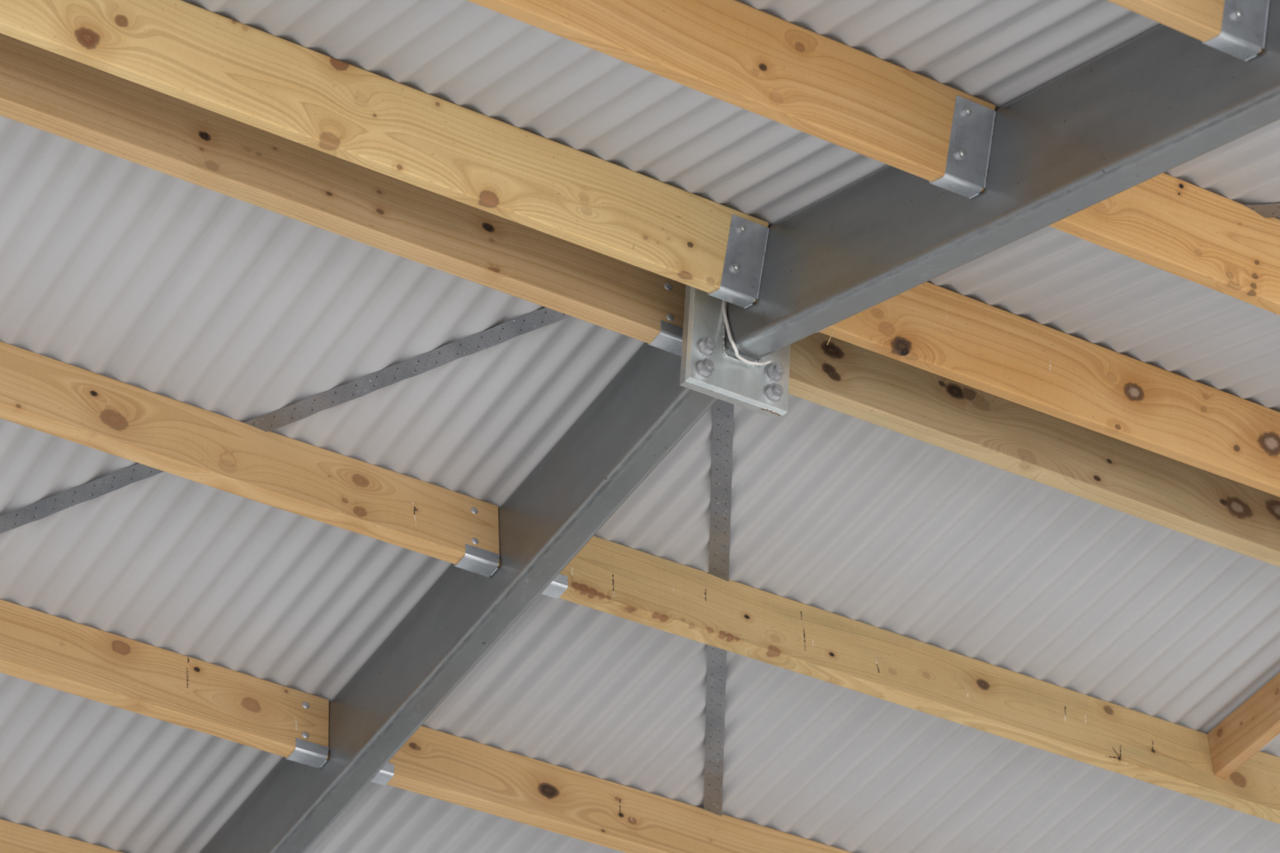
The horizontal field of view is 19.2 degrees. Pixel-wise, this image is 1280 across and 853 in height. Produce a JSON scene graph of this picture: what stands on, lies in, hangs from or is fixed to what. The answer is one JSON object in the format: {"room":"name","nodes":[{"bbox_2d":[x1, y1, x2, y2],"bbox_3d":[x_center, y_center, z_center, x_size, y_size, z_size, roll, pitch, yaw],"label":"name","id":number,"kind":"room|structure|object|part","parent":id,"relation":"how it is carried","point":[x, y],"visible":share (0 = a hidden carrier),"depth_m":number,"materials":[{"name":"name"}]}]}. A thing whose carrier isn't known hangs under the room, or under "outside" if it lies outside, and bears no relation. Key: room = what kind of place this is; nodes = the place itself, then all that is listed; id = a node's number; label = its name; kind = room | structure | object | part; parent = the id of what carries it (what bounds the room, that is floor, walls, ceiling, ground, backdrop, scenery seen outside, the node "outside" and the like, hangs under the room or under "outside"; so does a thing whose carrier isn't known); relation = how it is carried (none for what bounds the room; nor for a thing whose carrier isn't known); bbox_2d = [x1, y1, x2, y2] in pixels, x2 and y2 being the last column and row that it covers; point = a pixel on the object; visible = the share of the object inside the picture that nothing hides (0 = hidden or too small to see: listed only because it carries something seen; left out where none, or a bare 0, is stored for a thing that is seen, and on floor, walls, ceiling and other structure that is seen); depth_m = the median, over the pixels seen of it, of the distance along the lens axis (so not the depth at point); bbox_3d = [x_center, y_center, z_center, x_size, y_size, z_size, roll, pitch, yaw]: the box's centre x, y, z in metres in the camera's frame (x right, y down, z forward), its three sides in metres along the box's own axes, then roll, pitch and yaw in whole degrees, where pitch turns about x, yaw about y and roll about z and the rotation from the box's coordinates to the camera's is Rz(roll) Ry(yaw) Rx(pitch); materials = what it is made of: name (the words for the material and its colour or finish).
{"room":"shed interior","nodes":[
{"label":"shed interior","id":0,"kind":"room"},
{"bbox_2d":[0,33,1279,852],"bbox_3d":[-0.291,0.994,10.511,7.298,0.881,4.191,19,-33,-25],"label":"ceiling","id":1,"kind":"structure","parent":0,"point":[113,267],"depth_m":9.81,"materials":[{"name":"white metal"}]},
{"bbox_2d":[199,283,782,852],"bbox_3d":[-0.838,0.910,10.141,0.290,1.123,4.112,19,-33,-25],"label":"rafter","id":2,"kind":"object","parent":1,"relation":"attached to","point":[646,410],"depth_m":9.48,"materials":[{"name":"metal"}]},
{"bbox_2d":[0,599,328,759],"bbox_3d":[-2.064,0.388,9.505,2.854,0.210,0.088,19,-33,-25],"label":"timber purlin","id":3,"kind":"object","parent":2,"relation":"attached to","point":[42,648],"visible":1,"depth_m":9.87,"materials":[{"name":"beige wood"}]},
{"bbox_2d":[0,341,499,575],"bbox_3d":[-1.591,-0.139,8.901,2.854,0.200,0.090,19,-33,-25],"label":"timber purlin","id":4,"kind":"object","parent":2,"relation":"attached to","point":[40,393],"visible":1,"depth_m":9.17,"materials":[{"name":"beige wood"}]},
{"bbox_3d":[-0.886,0.819,10.078,0.101,0.177,0.100,19,-33,-25],"label":"purlin bracket","id":5,"kind":"part","parent":2,"relation":"part of","materials":[{"name":"silver metal"}]},
{"bbox_3d":[-0.885,0.813,10.077,0.098,0.181,0.060,19,-45,-25],"label":"folded plate","id":6,"kind":"part","parent":2,"relation":"part of","materials":[{"name":"metal"}]},
{"bbox_2d":[0,33,685,343],"bbox_3d":[-1.115,-0.669,8.294,2.854,0.202,0.089,19,-33,-24],"label":"timber purlin","id":7,"kind":"object","parent":2,"relation":"attached to","point":[42,89],"visible":0.92,"depth_m":8.46,"materials":[{"name":"brown wood"}]},
{"bbox_2d":[0,307,570,533],"bbox_3d":[-1.231,0.109,9.363,2.858,0.511,0.050,-12,-33,25],"label":"strap","id":8,"kind":"object","parent":7,"relation":"attached to","point":[504,331],"visible":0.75,"depth_m":9.18,"materials":[{"name":"metal"}]},
{"bbox_3d":[-0.721,0.872,10.155,0.100,0.173,0.099,19,-33,-25],"label":"purlin bracket","id":9,"kind":"part","parent":2,"relation":"part of","materials":[{"name":"silver metal"}]},
{"bbox_3d":[-0.410,0.288,9.472,0.101,0.174,0.100,19,-33,-25],"label":"purlin bracket","id":10,"kind":"part","parent":2,"relation":"part of","materials":[{"name":"silver metal"}]},
{"bbox_3d":[-0.409,0.281,9.471,0.098,0.179,0.060,19,-45,-25],"label":"folded plate","id":11,"kind":"part","parent":2,"relation":"part of","materials":[{"name":"metal"}]},
{"bbox_3d":[-0.245,0.342,9.547,0.101,0.179,0.100,19,-33,-25],"label":"purlin bracket","id":12,"kind":"part","parent":2,"relation":"part of","materials":[{"name":"silver metal"}]},
{"bbox_2d":[386,725,853,852],"bbox_3d":[1.030,1.451,11.001,4.154,0.201,0.091,19,-33,-24],"label":"timber purlin","id":13,"kind":"object","parent":2,"relation":"attached to","point":[433,763],"visible":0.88,"depth_m":10.38,"materials":[{"name":"beige wood"}]},
{"bbox_3d":[0.071,-0.251,8.859,0.101,0.177,0.100,19,-33,-25],"label":"purlin bracket","id":14,"kind":"part","parent":2,"relation":"part of","materials":[{"name":"silver metal"}]},
{"bbox_3d":[0.072,-0.258,8.858,0.098,0.181,0.060,19,-45,-25],"label":"folded plate","id":15,"kind":"part","parent":2,"relation":"part of","materials":[{"name":"metal"}]},
{"bbox_3d":[0.220,-0.222,8.758,0.265,0.378,0.021,19,-33,-25],"label":"plate","id":16,"kind":"part","parent":2,"relation":"part of","materials":[{"name":"metal"}]},
{"bbox_2d":[559,536,1279,824],"bbox_3d":[1.506,0.920,10.392,4.154,0.209,0.089,19,-33,-24],"label":"timber purlin","id":17,"kind":"object","parent":2,"relation":"attached to","point":[605,575],"visible":0.95,"depth_m":9.98,"materials":[{"name":"beige wood"}]},
{"bbox_2d":[1207,672,1279,778],"bbox_3d":[1.812,0.659,10.139,0.038,0.313,0.892,19,-33,-25],"label":"timber blocking","id":18,"kind":"object","parent":17,"relation":"attached to","point":[1255,722],"visible":1,"depth_m":10.31,"materials":[{"name":"brown wood"}]},
{"bbox_2d":[182,0,1279,412],"bbox_3d":[1.540,-0.565,7.834,7.298,0.636,3.001,19,-33,-25],"label":"ceiling","id":19,"kind":"structure","parent":0,"point":[466,54],"depth_m":8.20,"materials":[{"name":"white metal"}]},
{"bbox_2d":[684,0,1279,415],"bbox_3d":[0.947,-0.615,7.518,0.277,0.879,2.931,19,-33,-25],"label":"rafter","id":20,"kind":"object","parent":19,"relation":"attached to","point":[1163,99],"depth_m":7.81,"materials":[{"name":"metal"}]},
{"bbox_2d":[0,0,768,302],"bbox_3d":[-0.957,-0.795,8.057,2.854,0.203,0.094,19,-33,-25],"label":"timber purlin","id":21,"kind":"object","parent":20,"relation":"attached to","point":[179,49],"visible":1,"depth_m":8.23,"materials":[{"name":"brown wood"}]},
{"bbox_2d":[693,358,714,378],"bbox_3d":[0.137,-0.124,8.624,0.046,0.046,0.090,19,-33,-25],"label":"bolt","id":22,"kind":"object","parent":20,"relation":"attached to","point":[704,369],"visible":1,"depth_m":8.60,"materials":[{"name":"metal"}]},
{"bbox_2d":[695,336,715,357],"bbox_3d":[0.141,-0.174,8.654,0.046,0.046,0.090,19,-33,-25],"label":"bolt","id":23,"kind":"object","parent":20,"relation":"attached to","point":[705,346],"visible":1,"depth_m":8.63,"materials":[{"name":"metal"}]},
{"bbox_2d":[466,0,995,191],"bbox_3d":[-0.513,-0.997,7.282,2.853,0.204,0.090,19,-33,-25],"label":"timber purlin","id":24,"kind":"object","parent":20,"relation":"attached to","point":[736,53],"visible":1,"depth_m":7.63,"materials":[{"name":"brown wood"}]},
{"bbox_3d":[0.231,-0.231,8.741,0.265,0.378,0.021,19,-33,-25],"label":"plate","id":25,"kind":"part","parent":20,"relation":"part of","materials":[{"name":"metal"}]},
{"bbox_3d":[0.226,-0.373,8.625,0.101,0.181,0.101,19,-33,-25],"label":"purlin bracket","id":26,"kind":"part","parent":20,"relation":"part of","materials":[{"name":"silver metal"}]},
{"bbox_2d":[722,300,771,365],"bbox_3d":[0.242,-0.241,8.712,0.108,0.213,0.074,19,-33,-25],"label":"cable","id":27,"kind":"object","parent":20,"relation":"attached to","point":[759,363],"visible":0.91,"depth_m":8.67,"materials":[{"name":"white plastic"}]},
{"bbox_2d":[763,382,783,403],"bbox_3d":[0.296,-0.070,8.702,0.046,0.046,0.090,19,-33,-25],"label":"bolt","id":28,"kind":"object","parent":20,"relation":"attached to","point":[772,393],"visible":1,"depth_m":8.67,"materials":[{"name":"metal"}]},
{"bbox_2d":[764,362,784,382],"bbox_3d":[0.300,-0.118,8.729,0.046,0.046,0.090,19,-33,-25],"label":"bolt","id":29,"kind":"object","parent":20,"relation":"attached to","point":[774,372],"visible":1,"depth_m":8.70,"materials":[{"name":"metal"}]},
{"bbox_3d":[0.672,-0.576,7.849,0.101,0.181,0.100,19,-33,-25],"label":"purlin bracket","id":30,"kind":"part","parent":20,"relation":"part of","materials":[{"name":"silver metal"}]},
{"bbox_2d":[1106,0,1262,53],"bbox_3d":[-0.067,-1.202,6.506,2.853,0.197,0.090,19,-33,-25],"label":"timber purlin","id":31,"kind":"object","parent":20,"relation":"attached to","point":[1200,20],"visible":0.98,"depth_m":6.99,"materials":[{"name":"beige wood"}]},
{"bbox_3d":[1.119,-0.783,7.070,0.101,0.174,0.099,19,-33,-25],"label":"purlin bracket","id":32,"kind":"part","parent":20,"relation":"part of","materials":[{"name":"silver metal"}]},
{"bbox_3d":[0.390,-0.320,8.704,0.101,0.185,0.073,19,-21,-25],"label":"bracket","id":33,"kind":"object","parent":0,"visible":0},
{"bbox_2d":[818,281,1279,497],"bbox_3d":[2.138,0.283,9.538,4.154,0.252,0.090,19,-33,-24],"label":"timber purlin","id":34,"kind":"object","parent":33,"relation":"attached to","point":[928,326],"visible":0.81,"depth_m":8.99,"materials":[{"name":"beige wood"}]},
{"bbox_3d":[0.837,-0.525,7.925,0.101,0.184,0.073,19,-21,-25],"label":"bracket","id":35,"kind":"object","parent":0,"visible":0},
{"bbox_2d":[1048,173,1279,315],"bbox_3d":[2.580,0.067,8.779,4.153,0.200,0.091,19,-33,-25],"label":"timber purlin","id":36,"kind":"object","parent":35,"relation":"attached to","point":[1167,223],"visible":0.72,"depth_m":8.07,"materials":[{"name":"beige wood"}]},
{"bbox_2d":[1244,203,1279,217],"bbox_3d":[2.032,-0.501,7.727,1.712,0.308,0.052,-13,-34,27],"label":"strap","id":37,"kind":"object","parent":36,"relation":"attached to","point":[1271,210],"visible":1,"depth_m":8.15,"materials":[{"name":"metal"}]},
{"bbox_3d":[0.233,-0.195,8.941,0.101,0.185,0.073,19,-45,-25],"label":"bracket","id":38,"kind":"object","parent":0,"visible":0},
{"bbox_2d":[788,332,1279,567],"bbox_3d":[1.981,0.390,9.787,4.153,0.201,0.089,19,-33,-25],"label":"timber purlin","id":39,"kind":"object","parent":38,"relation":"attached to","point":[840,375],"visible":0.84,"depth_m":9.26,"materials":[{"name":"beige wood"}]},
{"bbox_2d":[703,399,733,816],"bbox_3d":[0.205,0.714,10.191,0.052,0.560,3.158,3,-30,2],"label":"strap","id":40,"kind":"object","parent":39,"relation":"attached to","point":[722,411],"visible":0.54,"depth_m":9.76,"materials":[{"name":"metal"}]},
{"bbox_3d":[-1.350,1.339,10.669,0.101,0.184,0.073,19,-45,-25],"label":"bracket","id":41,"kind":"object","parent":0,"visible":0},
{"bbox_2d":[0,818,124,852],"bbox_3d":[-2.534,0.920,10.099,2.853,0.199,0.090,19,-33,-25],"label":"timber purlin","id":42,"kind":"object","parent":41,"relation":"attached to","point":[15,837],"visible":1,"depth_m":10.53,"materials":[{"name":"beige wood"}]}
]}

